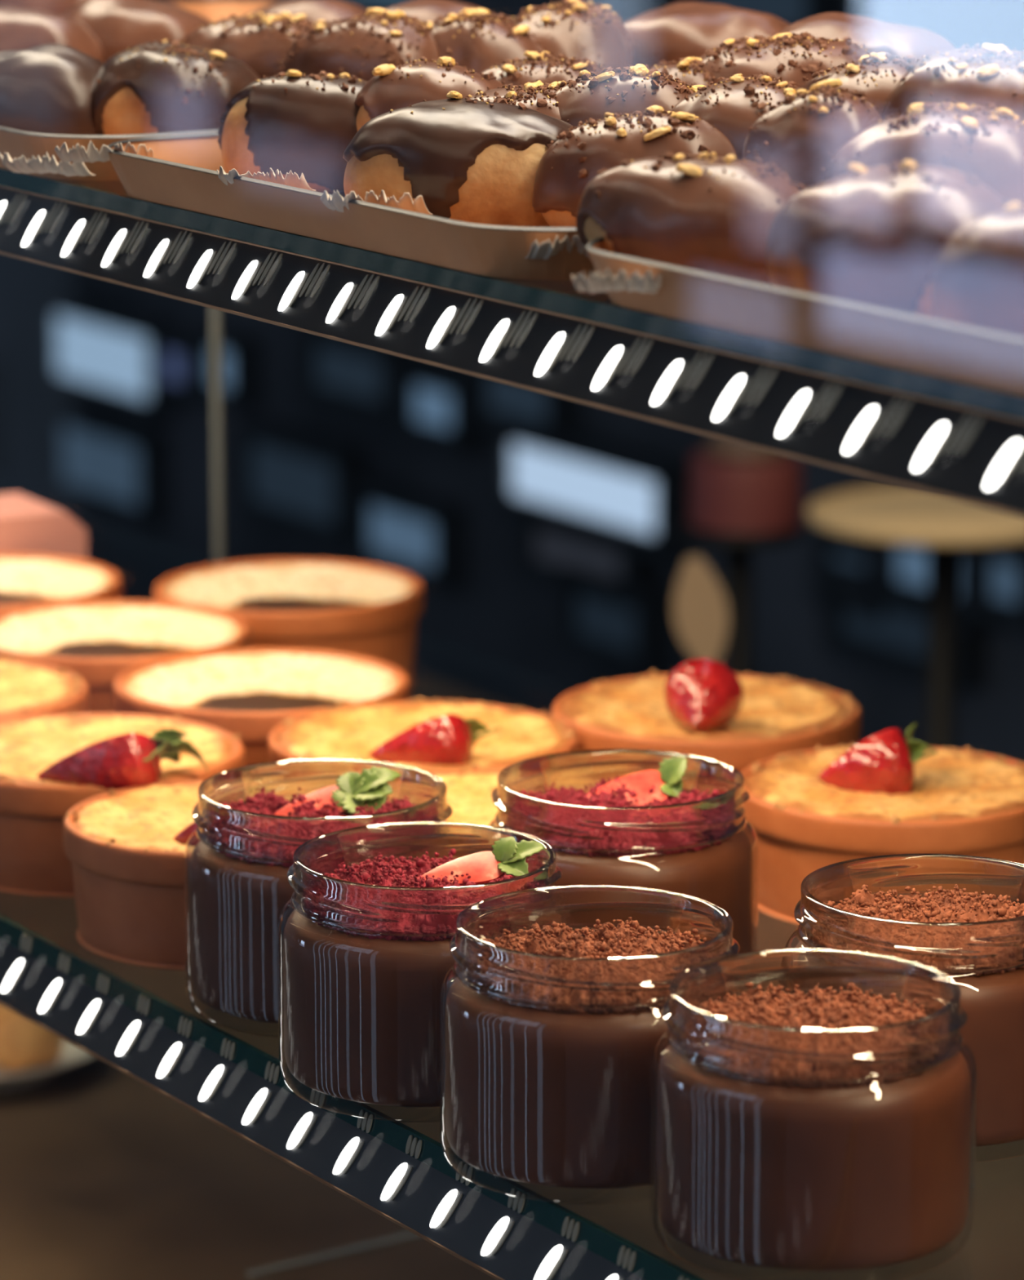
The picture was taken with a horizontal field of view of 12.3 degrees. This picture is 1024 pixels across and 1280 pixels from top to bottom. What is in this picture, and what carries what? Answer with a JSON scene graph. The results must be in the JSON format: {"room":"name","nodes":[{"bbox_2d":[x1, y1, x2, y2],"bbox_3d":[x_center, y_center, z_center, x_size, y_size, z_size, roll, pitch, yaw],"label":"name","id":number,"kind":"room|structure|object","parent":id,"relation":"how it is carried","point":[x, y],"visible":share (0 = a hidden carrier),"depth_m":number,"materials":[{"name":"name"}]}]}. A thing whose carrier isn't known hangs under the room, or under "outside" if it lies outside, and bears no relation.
{"room":"food shop","nodes":[
{"label":"food shop","id":0,"kind":"room"},
{"bbox_2d":[0,0,1023,761],"bbox_3d":[0.784,-0.803,3.731,0.100,4.000,9.000,-8,14,-31],"label":"wall","id":1,"kind":"structure","parent":0,"point":[496,639],"depth_m":5.14,"materials":[{"name":"black"}]},
{"bbox_2d":[0,358,5,475],"bbox_3d":[-0.702,-0.297,6.148,0.030,0.150,0.138,-8,14,-31],"label":"window","id":2,"kind":"structure","parent":1,"relation":"in","point":[2,467],"depth_m":6.10,"materials":[{"name":"black"}]},
{"bbox_2d":[47,402,168,528],"bbox_3d":[-0.497,-0.216,5.831,0.030,0.114,0.263,-8,14,-31],"label":"window","id":3,"kind":"structure","parent":1,"relation":"in","point":[109,464],"depth_m":5.81,"materials":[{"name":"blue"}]},
{"bbox_2d":[41,292,177,421],"bbox_3d":[-0.493,-0.347,5.795,0.030,0.117,0.300,-8,14,-31],"label":"window","id":4,"kind":"structure","parent":1,"relation":"in","point":[96,352],"depth_m":5.79,"materials":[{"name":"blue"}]},
{"bbox_2d":[147,329,208,404],"bbox_3d":[-0.394,-0.325,5.638,0.030,0.076,0.107,-8,14,-31],"label":"window","id":5,"kind":"structure","parent":1,"relation":"in","point":[175,349],"depth_m":5.63,"materials":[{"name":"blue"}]},
{"bbox_2d":[194,324,261,411],"bbox_3d":[-0.332,-0.318,5.538,0.030,0.086,0.105,-8,14,-31],"label":"window","id":6,"kind":"structure","parent":1,"relation":"in","point":[241,366],"depth_m":5.50,"materials":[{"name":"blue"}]},
{"bbox_2d":[235,417,365,547],"bbox_3d":[-0.243,-0.180,5.422,0.030,0.109,0.246,-8,14,-31],"label":"window","id":7,"kind":"structure","parent":1,"relation":"in","point":[291,479],"depth_m":5.41,"materials":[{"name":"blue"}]},
{"bbox_2d":[300,331,411,424],"bbox_3d":[-0.174,-0.298,5.283,0.030,0.087,0.198,-8,14,-31],"label":"window","id":8,"kind":"structure","parent":1,"relation":"in","point":[345,377],"depth_m":5.28,"materials":[{"name":"black glass"}]},
{"bbox_2d":[382,0,411,3],"bbox_3d":[-0.183,-0.692,5.213,0.030,0.137,0.390,-8,14,-31],"label":"window","id":9,"kind":"structure","parent":1,"relation":"in","point":[393,1],"depth_m":5.10,"materials":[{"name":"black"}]},
{"bbox_2d":[353,479,466,593],"bbox_3d":[-0.113,-0.115,5.224,0.030,0.093,0.193,-8,14,-31],"label":"window","id":10,"kind":"structure","parent":1,"relation":"in","point":[423,535],"depth_m":5.20,"materials":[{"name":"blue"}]},
{"bbox_2d":[397,360,484,453],"bbox_3d":[-0.077,-0.253,5.135,0.030,0.082,0.133,-8,14,-31],"label":"window","id":11,"kind":"structure","parent":1,"relation":"in","point":[434,402],"depth_m":5.12,"materials":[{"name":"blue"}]},
{"bbox_2d":[471,375,580,448],"bbox_3d":[0.013,-0.256,4.986,0.030,0.084,0.168,-8,14,-31],"label":"window","id":12,"kind":"structure","parent":1,"relation":"in","point":[491,400],"depth_m":4.98,"materials":[{"name":"black glass"}]},
{"bbox_2d":[518,504,655,609],"bbox_3d":[0.076,-0.088,4.920,0.030,0.074,0.215,-8,14,-31],"label":"window","id":13,"kind":"structure","parent":1,"relation":"in","point":[542,548],"depth_m":4.92,"materials":[{"name":"black glass"}]},
{"bbox_2d":[494,418,690,561],"bbox_3d":[0.080,-0.158,4.898,0.030,0.098,0.326,-8,14,-31],"label":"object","id":14,"kind":"structure","parent":1,"relation":"in","point":[641,495],"depth_m":4.87,"materials":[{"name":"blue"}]},
{"bbox_2d":[558,0,658,22],"bbox_3d":[0.096,-0.630,4.769,0.030,0.135,0.138,-8,14,-31],"label":"window","id":15,"kind":"structure","parent":1,"relation":"in","point":[627,10],"depth_m":4.71,"materials":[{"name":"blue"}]},
{"bbox_2d":[559,563,670,675],"bbox_3d":[0.105,-0.022,4.888,0.030,0.090,0.162,-8,14,-31],"label":"window","id":16,"kind":"structure","parent":1,"relation":"in","point":[637,642],"depth_m":4.87,"materials":[{"name":"black glass"}]},
{"bbox_2d":[681,0,844,24],"bbox_3d":[0.238,-0.617,4.540,0.030,0.096,0.227,-8,14,-31],"label":"window","id":17,"kind":"structure","parent":1,"relation":"in","point":[791,11],"depth_m":4.50,"materials":[{"name":"black"}]},
{"bbox_2d":[811,525,885,621],"bbox_3d":[0.328,-0.065,4.513,0.030,0.074,0.106,-8,14,-31],"label":"window","id":18,"kind":"structure","parent":1,"relation":"in","point":[826,546],"depth_m":4.51,"materials":[{"name":"black glass"}]},
{"bbox_2d":[822,561,986,693],"bbox_3d":[0.367,-0.014,4.459,0.030,0.085,0.216,-8,14,-31],"label":"window","id":19,"kind":"structure","parent":1,"relation":"in","point":[898,644],"depth_m":4.46,"materials":[{"name":"black glass"}]},
{"bbox_2d":[875,542,998,632],"bbox_3d":[0.394,-0.064,4.405,0.030,0.085,0.149,-8,14,-31],"label":"window","id":20,"kind":"structure","parent":1,"relation":"in","point":[907,563],"depth_m":4.42,"materials":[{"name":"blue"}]},
{"bbox_2d":[968,542,1023,631],"bbox_3d":[0.455,-0.054,4.307,0.030,0.078,0.092,-8,14,-31],"label":"window","id":21,"kind":"structure","parent":1,"relation":"in","point":[997,593],"depth_m":4.31,"materials":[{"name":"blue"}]},
{"bbox_3d":[-1.590,1.491,2.712,5.700,0.050,9.000,-8,14,-31],"label":"floor","id":22,"kind":"structure","parent":0,"visible":0},
{"bbox_2d":[0,671,1023,1279],"bbox_3d":[0.044,0.215,1.910,0.770,0.016,2.000,-8,14,-31],"label":"glass shelf","id":23,"kind":"object","parent":22,"relation":"on","point":[104,1175],"depth_m":1.86,"materials":[{"name":"clear glass"}]},
{"bbox_2d":[0,1040,93,1090],"bbox_3d":[-0.226,0.176,2.022,0.108,0.014,0.108,0,12,0],"label":"plate","id":24,"kind":"object","parent":23,"relation":"on","point":[71,1055],"visible":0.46,"depth_m":2.00,"materials":[{"name":"white ceramic"}]},
{"bbox_2d":[0,1004,8,1013],"bbox_3d":[-0.222,0.162,2.039,0.034,0.026,0.033,9,15,37],"label":"bun","id":25,"kind":"object","parent":24,"relation":"on","point":[2,1009],"visible":0.02,"depth_m":2.02,"materials":[{"name":"orange food"}]},
{"bbox_2d":[0,1009,64,1071],"bbox_3d":[-0.208,0.169,2.010,0.037,0.028,0.030,0,12,0],"label":"bun","id":26,"kind":"object","parent":24,"relation":"on","point":[24,1044],"visible":0.73,"depth_m":2.00,"materials":[{"name":"orange food"}]},
{"bbox_2d":[210,308,223,564],"bbox_3d":[-0.133,-0.341,2.081,0.014,1.000,0.014,0,12,0],"label":"steel post","id":27,"kind":"object","parent":23,"relation":"on","point":[215,322],"visible":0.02,"depth_m":2.13,"materials":[{"name":"grey metal"}]},
{"bbox_2d":[0,0,1023,420],"bbox_3d":[-0.127,-0.216,1.797,0.421,0.005,2.050,-8,14,-31],"label":"glass shelf","id":28,"kind":"object","parent":27,"relation":"attached to","point":[995,402],"visible":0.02,"depth_m":1.20,"materials":[{"name":"teal"}]},
{"bbox_2d":[0,151,96,176],"bbox_3d":[-0.137,-0.141,1.405,0.029,0.008,0.014,6,14,25],"label":"paper","id":29,"kind":"object","parent":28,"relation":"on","point":[21,165],"visible":1,"depth_m":1.40,"materials":[{"name":"beige paper"}]},
{"bbox_2d":[0,0,284,180],"bbox_3d":[-0.118,-0.198,1.666,0.308,0.014,0.435,-8,14,-31],"label":"tray","id":30,"kind":"object","parent":28,"relation":"on","point":[17,143],"visible":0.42,"depth_m":1.43,"materials":[{"name":"brown"}]},
{"bbox_2d":[0,0,85,16],"bbox_3d":[-0.177,-0.239,1.801,0.060,0.035,0.049,4,13,20],"label":"doughnut","id":31,"kind":"object","parent":30,"relation":"on","point":[57,7],"visible":0.03,"depth_m":1.78,"materials":[{"name":"food"}]},
{"bbox_2d":[0,44,104,135],"bbox_3d":[-0.147,-0.169,1.483,0.061,0.034,0.053,8,15,34],"label":"doughnut","id":32,"kind":"object","parent":30,"relation":"on","point":[47,88],"visible":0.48,"depth_m":1.46,"materials":[{"name":"food"}]},
{"bbox_2d":[0,5,105,62],"bbox_3d":[-0.167,-0.199,1.623,0.063,0.034,0.051,7,14,29],"label":"doughnut","id":33,"kind":"object","parent":30,"relation":"on","point":[20,28],"visible":0.34,"depth_m":1.60,"materials":[{"name":"food"}]},
{"bbox_2d":[61,0,212,62],"bbox_3d":[-0.130,-0.205,1.643,0.065,0.036,0.052,6,14,24],"label":"doughnut","id":34,"kind":"object","parent":30,"relation":"on","point":[117,25],"visible":0.35,"depth_m":1.62,"materials":[{"name":"food"}]},
{"bbox_2d":[91,39,260,135],"bbox_3d":[-0.104,-0.169,1.475,0.056,0.034,0.053,2,12,10],"label":"doughnut","id":35,"kind":"object","parent":30,"relation":"on","point":[166,86],"visible":0.65,"depth_m":1.46,"materials":[{"name":"food"}]},
{"bbox_2d":[178,11,326,79],"bbox_3d":[-0.077,-0.183,1.523,0.071,0.038,0.050,11,16,41],"label":"doughnut","id":36,"kind":"object","parent":30,"relation":"on","point":[260,41],"visible":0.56,"depth_m":1.50,"materials":[{"name":"food"}]},
{"bbox_2d":[244,0,367,22],"bbox_3d":[-0.074,-0.205,1.643,0.070,0.034,0.050,6,14,24],"label":"doughnut","id":37,"kind":"object","parent":30,"relation":"on","point":[316,11],"visible":0.21,"depth_m":1.62,"materials":[{"name":"food"}]},
{"bbox_2d":[280,7,439,81],"bbox_3d":[-0.041,-0.178,1.477,0.048,0.038,0.054,-9,15,-37],"label":"doughnut","id":38,"kind":"object","parent":30,"relation":"on","point":[356,45],"visible":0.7,"depth_m":1.46,"materials":[{"name":"food"}]},
{"bbox_2d":[384,0,493,22],"bbox_3d":[-0.023,-0.197,1.581,0.055,0.034,0.047,7,14,29],"label":"doughnut","id":39,"kind":"object","parent":30,"relation":"on","point":[428,11],"visible":0.16,"depth_m":1.57,"materials":[{"name":"food"}]},
{"bbox_2d":[623,1,790,66],"bbox_3d":[0.062,-0.185,1.523,0.074,0.036,0.052,4,13,20],"label":"donut","id":40,"kind":"object","parent":30,"relation":"on","point":[669,33],"visible":0.33,"depth_m":1.50,"materials":[{"name":"food"}]},
{"bbox_2d":[107,132,597,279],"bbox_3d":[0.066,-0.135,1.378,0.308,0.014,0.246,-8,14,-31],"label":"tray","id":41,"kind":"object","parent":28,"relation":"on","point":[182,172],"visible":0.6,"depth_m":1.28,"materials":[{"name":"brown"}]},
{"bbox_2d":[54,139,153,163],"bbox_3d":[-0.118,-0.142,1.382,0.029,0.008,0.014,1,12,6],"label":"paper","id":42,"kind":"object","parent":41,"relation":"on","point":[78,154],"visible":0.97,"depth_m":1.38,"materials":[{"name":"beige paper"}]},
{"bbox_2d":[217,165,316,191],"bbox_3d":[-0.068,-0.128,1.317,0.027,0.007,0.014,6,14,25],"label":"paper","id":43,"kind":"object","parent":41,"relation":"on","point":[292,180],"visible":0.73,"depth_m":1.31,"materials":[{"name":"beige paper"}]},
{"bbox_2d":[217,69,367,193],"bbox_3d":[-0.056,-0.151,1.397,0.060,0.035,0.052,7,14,29],"label":"doughnut","id":44,"kind":"object","parent":41,"relation":"on","point":[296,122],"visible":0.74,"depth_m":1.38,"materials":[{"name":"food"}]},
{"bbox_2d":[320,189,432,214],"bbox_3d":[-0.036,-0.117,1.266,0.030,0.007,0.014,5,13,22],"label":"paper","id":45,"kind":"object","parent":41,"relation":"on","point":[337,202],"visible":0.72,"depth_m":1.26,"materials":[{"name":"beige paper"}]},
{"bbox_2d":[354,56,507,131],"bbox_3d":[-0.021,-0.153,1.377,0.051,0.034,0.041,3,13,13],"label":"doughnut","id":46,"kind":"object","parent":41,"relation":"on","point":[391,86],"visible":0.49,"depth_m":1.36,"materials":[{"name":"food"}]},
{"bbox_2d":[342,90,575,227],"bbox_3d":[-0.011,-0.129,1.291,0.069,0.039,0.049,4,13,18],"label":"doughnut","id":47,"kind":"object","parent":41,"relation":"on","point":[468,160],"visible":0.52,"depth_m":1.27,"materials":[{"name":"food"}]},
{"bbox_2d":[425,8,543,74],"bbox_3d":[-0.009,-0.176,1.472,0.045,0.039,0.053,-5,13,-23],"label":"doughnut","id":48,"kind":"object","parent":41,"relation":"on","point":[479,38],"visible":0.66,"depth_m":1.46,"materials":[{"name":"food"}]},
{"bbox_2d":[465,80,567,119],"bbox_3d":[0.005,-0.140,1.329,0.059,0.035,0.045,11,16,41],"label":"doughnut","id":49,"kind":"object","parent":41,"relation":"on","point":[538,96],"visible":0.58,"depth_m":1.32,"materials":[{"name":"food"}]},
{"bbox_2d":[480,50,604,85],"bbox_3d":[0.013,-0.157,1.404,0.051,0.034,0.046,10,16,39],"label":"donut","id":50,"kind":"object","parent":41,"relation":"on","point":[544,67],"visible":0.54,"depth_m":1.39,"materials":[{"name":"food"}]},
{"bbox_2d":[524,234,590,259],"bbox_3d":[0.014,-0.100,1.210,0.022,0.007,0.014,-4,13,-17],"label":"paper","id":51,"kind":"object","parent":41,"relation":"on","point":[545,250],"visible":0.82,"depth_m":1.21,"materials":[{"name":"beige paper"}]},
{"bbox_2d":[507,0,638,69],"bbox_3d":[0.015,-0.179,1.484,0.049,0.042,0.049,-4,13,-20],"label":"donut","id":52,"kind":"object","parent":41,"relation":"on","point":[578,28],"visible":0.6,"depth_m":1.47,"materials":[{"name":"food"}]},
{"bbox_2d":[552,63,706,126],"bbox_3d":[0.036,-0.141,1.319,0.056,0.039,0.049,8,15,32],"label":"doughnut","id":53,"kind":"object","parent":41,"relation":"on","point":[630,89],"visible":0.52,"depth_m":1.30,"materials":[{"name":"food"}]},
{"bbox_2d":[532,105,737,227],"bbox_3d":[0.036,-0.124,1.265,0.057,0.037,0.049,11,16,41],"label":"doughnut","id":54,"kind":"object","parent":41,"relation":"on","point":[565,171],"visible":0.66,"depth_m":1.25,"materials":[{"name":"food"}]},
{"bbox_2d":[645,57,715,86],"bbox_3d":[0.052,-0.154,1.408,0.050,0.037,0.048,10,16,39],"label":"donut","id":55,"kind":"object","parent":41,"relation":"on","point":[688,69],"visible":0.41,"depth_m":1.39,"materials":[{"name":"food"}]},
{"bbox_2d":[671,72,795,159],"bbox_3d":[0.068,-0.133,1.273,0.057,0.039,0.052,9,15,36],"label":"doughnut","id":56,"kind":"object","parent":41,"relation":"on","point":[732,104],"visible":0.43,"depth_m":1.26,"materials":[{"name":"food"}]},
{"bbox_2d":[699,31,870,88],"bbox_3d":[0.080,-0.160,1.401,0.068,0.039,0.049,7,14,29],"label":"donut","id":57,"kind":"object","parent":41,"relation":"on","point":[794,57],"visible":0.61,"depth_m":1.39,"materials":[{"name":"food"}]},
{"bbox_2d":[794,52,922,117],"bbox_3d":[0.097,-0.136,1.258,0.049,0.039,0.058,-11,17,-42],"label":"donut","id":58,"kind":"object","parent":41,"relation":"on","point":[875,74],"visible":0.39,"depth_m":1.25,"materials":[{"name":"food"}]},
{"bbox_2d":[774,12,955,58],"bbox_3d":[0.104,-0.171,1.445,0.066,0.038,0.052,4,13,20],"label":"donut","id":59,"kind":"object","parent":41,"relation":"on","point":[878,36],"visible":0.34,"depth_m":1.43,"materials":[{"name":"food"}]},
{"bbox_2d":[0,185,1023,517],"bbox_3d":[-0.302,-0.180,1.694,0.016,0.020,2.050,-8,14,-31],"label":"led light strip","id":60,"kind":"object","parent":28,"relation":"attached to","point":[974,456],"visible":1,"depth_m":1.20,"materials":[{"name":"black plastic"}]},
{"bbox_2d":[585,236,1023,396],"bbox_3d":[0.217,-0.083,1.141,0.308,0.014,0.300,-8,14,-31],"label":"tray","id":61,"kind":"object","parent":28,"relation":"on","point":[970,355],"visible":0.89,"depth_m":1.09,"materials":[{"name":"brown"}]},
{"bbox_2d":[572,266,662,293],"bbox_3d":[0.027,-0.087,1.149,0.024,0.007,0.014,1,12,6],"label":"paper","id":62,"kind":"object","parent":61,"relation":"on","point":[596,282],"visible":1,"depth_m":1.15,"materials":[{"name":"beige paper"}]},
{"bbox_2d":[576,151,804,285],"bbox_3d":[0.048,-0.105,1.193,0.063,0.034,0.049,10,16,39],"label":"doughnut","id":63,"kind":"object","parent":61,"relation":"on","point":[700,211],"visible":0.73,"depth_m":1.17,"materials":[{"name":"food"}]},
{"bbox_2d":[743,78,883,191],"bbox_3d":[0.081,-0.128,1.229,0.036,0.034,0.042,-10,16,-39],"label":"doughnut","id":64,"kind":"object","parent":61,"relation":"on","point":[797,135],"visible":0.66,"depth_m":1.22,"materials":[{"name":"food"}]},
{"bbox_2d":[765,160,1010,319],"bbox_3d":[0.093,-0.094,1.126,0.064,0.040,0.052,12,17,44],"label":"doughnut","id":65,"kind":"object","parent":61,"relation":"on","point":[876,236],"visible":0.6,"depth_m":1.11,"materials":[{"name":"food"}]},
{"bbox_2d":[820,97,1023,208],"bbox_3d":[0.110,-0.116,1.203,0.053,0.041,0.063,-12,17,-44],"label":"doughnut","id":66,"kind":"object","parent":61,"relation":"on","point":[988,142],"visible":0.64,"depth_m":1.19,"materials":[{"name":"food"}]},
{"bbox_2d":[882,42,1023,122],"bbox_3d":[0.126,-0.135,1.233,0.060,0.039,0.052,10,16,39],"label":"donut","id":67,"kind":"object","parent":61,"relation":"on","point":[980,75],"visible":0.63,"depth_m":1.22,"materials":[{"name":"food"}]},
{"bbox_2d":[931,201,1023,337],"bbox_3d":[0.126,-0.082,1.078,0.053,0.037,0.057,-12,17,-44],"label":"doughnut","id":68,"kind":"object","parent":61,"relation":"on","point":[978,276],"visible":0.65,"depth_m":1.06,"materials":[{"name":"food"}]},
{"bbox_2d":[673,555,728,661],"bbox_3d":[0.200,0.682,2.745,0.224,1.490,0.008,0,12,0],"label":"chair back","id":69,"kind":"object","parent":22,"relation":"on","point":[700,607],"visible":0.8,"depth_m":2.59,"materials":[{"name":"beige wood"}]},
{"bbox_2d":[675,517,803,674],"bbox_3d":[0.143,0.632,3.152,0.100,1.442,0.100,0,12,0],"label":"stool","id":70,"kind":"object","parent":22,"relation":"on","point":[739,547],"visible":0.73,"depth_m":3.00,"materials":[{"name":"black"}]},
{"bbox_2d":[687,437,803,533],"bbox_3d":[0.147,-0.103,2.992,0.073,0.058,0.073,0,12,0],"label":"lampshade","id":71,"kind":"object","parent":70,"relation":"on","point":[734,487],"visible":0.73,"depth_m":2.96,"materials":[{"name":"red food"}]},
{"bbox_2d":[807,485,1023,747],"bbox_3d":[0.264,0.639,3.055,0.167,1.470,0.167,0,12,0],"label":"round table","id":72,"kind":"object","parent":22,"relation":"on","point":[895,514],"visible":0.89,"depth_m":2.91,"materials":[{"name":"beige wood"}]},
{"label":"glass","id":73,"kind":"object","parent":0,"visible":0},
{"bbox_2d":[0,915,703,1279],"bbox_3d":[-0.163,0.025,1.827,0.338,0.007,2.050,-8,14,-31],"label":"glass shelf","id":74,"kind":"object","parent":73,"relation":"attached to","point":[572,1226],"visible":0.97,"depth_m":1.33,"materials":[{"name":"teal"}]},
{"bbox_2d":[0,492,87,560],"bbox_3d":[-0.213,-0.029,1.932,0.066,0.052,0.050,-7,14,-28],"label":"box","id":75,"kind":"object","parent":74,"relation":"on","point":[28,525],"visible":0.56,"depth_m":1.92,"materials":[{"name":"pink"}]},
{"bbox_2d":[0,656,88,721],"bbox_3d":[-0.202,0.035,1.671,0.105,0.040,0.105,0,12,0],"label":"clay pot","id":76,"kind":"object","parent":74,"relation":"on","point":[28,689],"visible":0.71,"depth_m":1.67,"materials":[{"name":"ceramic"}]},
{"bbox_2d":[0,553,122,613],"bbox_3d":[-0.205,-0.005,1.859,0.105,0.038,0.105,-8,14,-32],"label":"clay pot","id":77,"kind":"object","parent":74,"relation":"on","point":[26,580],"visible":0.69,"depth_m":1.87,"materials":[{"name":"ceramic"}]},
{"bbox_2d":[0,711,244,897],"bbox_3d":[-0.141,0.054,1.584,0.105,0.040,0.105,0,12,0],"label":"clay pot","id":78,"kind":"object","parent":74,"relation":"on","point":[34,861],"visible":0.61,"depth_m":1.55,"materials":[{"name":"ceramic"}]},
{"bbox_2d":[36,727,208,791],"bbox_3d":[-0.126,0.041,1.540,0.048,0.028,0.032,-8,15,-32],"label":"strawberry","id":79,"kind":"object","parent":78,"relation":"on","point":[129,760],"visible":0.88,"depth_m":1.53,"materials":[{"name":"red plant"}]},
{"bbox_2d":[0,600,251,713],"bbox_3d":[-0.149,0.014,1.769,0.105,0.038,0.105,8,14,32],"label":"clay pot","id":80,"kind":"object","parent":74,"relation":"on","point":[97,642],"visible":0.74,"depth_m":1.78,"materials":[{"name":"ceramic"}]},
{"bbox_2d":[62,779,204,970],"bbox_3d":[-0.093,0.073,1.496,0.098,0.040,0.098,0,12,0],"label":"clay pot","id":81,"kind":"object","parent":74,"relation":"on","point":[127,863],"visible":0.3,"depth_m":1.47,"materials":[{"name":"ceramic"}]},
{"bbox_2d":[173,822,199,846],"bbox_3d":[-0.086,0.057,1.461,0.036,0.018,0.017,-2,12,-9],"label":"strawberry","id":82,"kind":"object","parent":81,"relation":"on","point":[183,837],"visible":0.1,"depth_m":1.46,"materials":[{"name":"red plant"}]},
{"bbox_2d":[113,648,410,765],"bbox_3d":[-0.088,0.032,1.686,0.105,0.038,0.105,8,14,32],"label":"clay pot","id":83,"kind":"object","parent":74,"relation":"on","point":[248,693],"visible":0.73,"depth_m":1.69,"materials":[{"name":"ceramic"}]},
{"bbox_2d":[154,558,424,686],"bbox_3d":[-0.086,-0.003,1.848,0.105,0.038,0.105,8,14,32],"label":"clay pot","id":84,"kind":"object","parent":74,"relation":"on","point":[364,609],"visible":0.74,"depth_m":1.84,"materials":[{"name":"ceramic"}]},
{"bbox_2d":[183,758,453,1038],"bbox_3d":[-0.056,0.076,1.415,0.083,0.067,0.083,8,15,34],"label":"jar","id":85,"kind":"object","parent":74,"relation":"on","point":[240,888],"visible":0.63,"depth_m":1.39,"materials":[{"name":"clear glass"}]},
{"bbox_2d":[274,765,400,816],"bbox_3d":[-0.052,0.046,1.415,0.036,0.015,0.017,2,12,7],"label":"strawberry","id":86,"kind":"object","parent":85,"relation":"on","point":[353,790],"visible":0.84,"depth_m":1.42,"materials":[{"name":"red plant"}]},
{"bbox_2d":[0,920,704,1279],"bbox_3d":[-0.302,0.056,1.745,0.016,0.020,2.050,-8,14,-31],"label":"led light strip","id":87,"kind":"object","parent":74,"relation":"attached to","point":[482,1232],"visible":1,"depth_m":1.36,"materials":[{"name":"black plastic"}]},
{"bbox_2d":[277,822,562,1122],"bbox_3d":[-0.025,0.093,1.340,0.083,0.067,0.083,-7,14,-30],"label":"jar","id":88,"kind":"object","parent":74,"relation":"on","point":[367,957],"visible":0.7,"depth_m":1.31,"materials":[{"name":"clear glass"}]},
{"bbox_2d":[418,836,543,884],"bbox_3d":[-0.009,0.064,1.342,0.037,0.014,0.012,1,12,3],"label":"strawberry","id":89,"kind":"object","parent":88,"relation":"on","point":[508,855],"visible":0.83,"depth_m":1.34,"materials":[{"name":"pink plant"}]},
{"bbox_2d":[267,696,579,774],"bbox_3d":[-0.030,0.050,1.603,0.105,0.040,0.105,0,12,0],"label":"clay pot","id":90,"kind":"object","parent":74,"relation":"on","point":[353,731],"visible":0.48,"depth_m":1.61,"materials":[{"name":"food"}]},
{"bbox_2d":[368,714,501,765],"bbox_3d":[-0.026,0.035,1.571,0.041,0.025,0.024,2,13,11],"label":"strawberry","id":91,"kind":"object","parent":90,"relation":"on","point":[450,740],"visible":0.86,"depth_m":1.56,"materials":[{"name":"red plant"}]},
{"bbox_2d":[435,767,506,826],"bbox_3d":[-0.003,0.069,1.512,0.088,0.040,0.088,0,12,0],"label":"clay pot","id":92,"kind":"object","parent":74,"relation":"on","point":[469,792],"visible":0.09,"depth_m":1.53,"materials":[{"name":"food"}]},
{"bbox_2d":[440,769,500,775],"bbox_3d":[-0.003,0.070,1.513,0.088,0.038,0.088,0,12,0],"label":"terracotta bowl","id":93,"kind":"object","parent":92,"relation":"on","point":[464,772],"depth_m":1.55,"materials":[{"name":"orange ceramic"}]},
{"bbox_2d":[439,884,739,1204],"bbox_3d":[0.022,0.107,1.273,0.083,0.067,0.083,2,13,10],"label":"jar","id":94,"kind":"object","parent":74,"relation":"on","point":[554,1021],"visible":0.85,"depth_m":1.24,"materials":[{"name":"clear glass"}]},
{"bbox_2d":[488,749,759,953],"bbox_3d":[0.033,0.074,1.427,0.083,0.067,0.083,2,12,7],"label":"jar","id":95,"kind":"object","parent":74,"relation":"on","point":[695,843],"visible":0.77,"depth_m":1.40,"materials":[{"name":"clear glass"}]},
{"bbox_2d":[586,756,687,805],"bbox_3d":[0.037,0.044,1.435,0.031,0.017,0.015,-1,12,-4],"label":"strawberry","id":96,"kind":"object","parent":95,"relation":"on","point":[668,780],"visible":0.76,"depth_m":1.44,"materials":[{"name":"red plant"}]},
{"bbox_2d":[551,670,862,830],"bbox_3d":[0.067,0.040,1.645,0.107,0.040,0.107,0,12,0],"label":"clay pot","id":97,"kind":"object","parent":74,"relation":"on","point":[779,714],"visible":0.52,"depth_m":1.63,"materials":[{"name":"food"}]},
{"bbox_2d":[664,657,743,733],"bbox_3d":[0.064,0.019,1.613,0.026,0.027,0.026,-11,16,-41],"label":"strawberry","id":98,"kind":"object","parent":97,"relation":"on","point":[703,695],"visible":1,"depth_m":1.60,"materials":[{"name":"red plant"}]},
{"bbox_2d":[649,948,977,1279],"bbox_3d":[0.077,0.121,1.211,0.083,0.067,0.083,4,13,17],"label":"jar","id":99,"kind":"object","parent":74,"relation":"on","point":[814,1105],"visible":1,"depth_m":1.18,"materials":[{"name":"clear glass"}]},
{"bbox_2d":[741,742,1023,924],"bbox_3d":[0.125,0.063,1.539,0.105,0.040,0.105,0,12,0],"label":"clay pot","id":100,"kind":"object","parent":74,"relation":"on","point":[967,802],"visible":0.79,"depth_m":1.51,"materials":[{"name":"ceramic"}]},
{"bbox_2d":[817,723,937,795],"bbox_3d":[0.122,0.041,1.542,0.041,0.028,0.024,-7,14,-30],"label":"strawberry","id":101,"kind":"object","parent":100,"relation":"on","point":[883,762],"visible":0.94,"depth_m":1.53,"materials":[{"name":"red plant"}]},
{"bbox_2d":[785,853,1023,1163],"bbox_3d":[0.116,0.100,1.305,0.083,0.067,0.083,-1,12,-6],"label":"jar","id":102,"kind":"object","parent":74,"relation":"on","point":[962,917],"visible":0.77,"depth_m":1.27,"materials":[{"name":"clear glass"}]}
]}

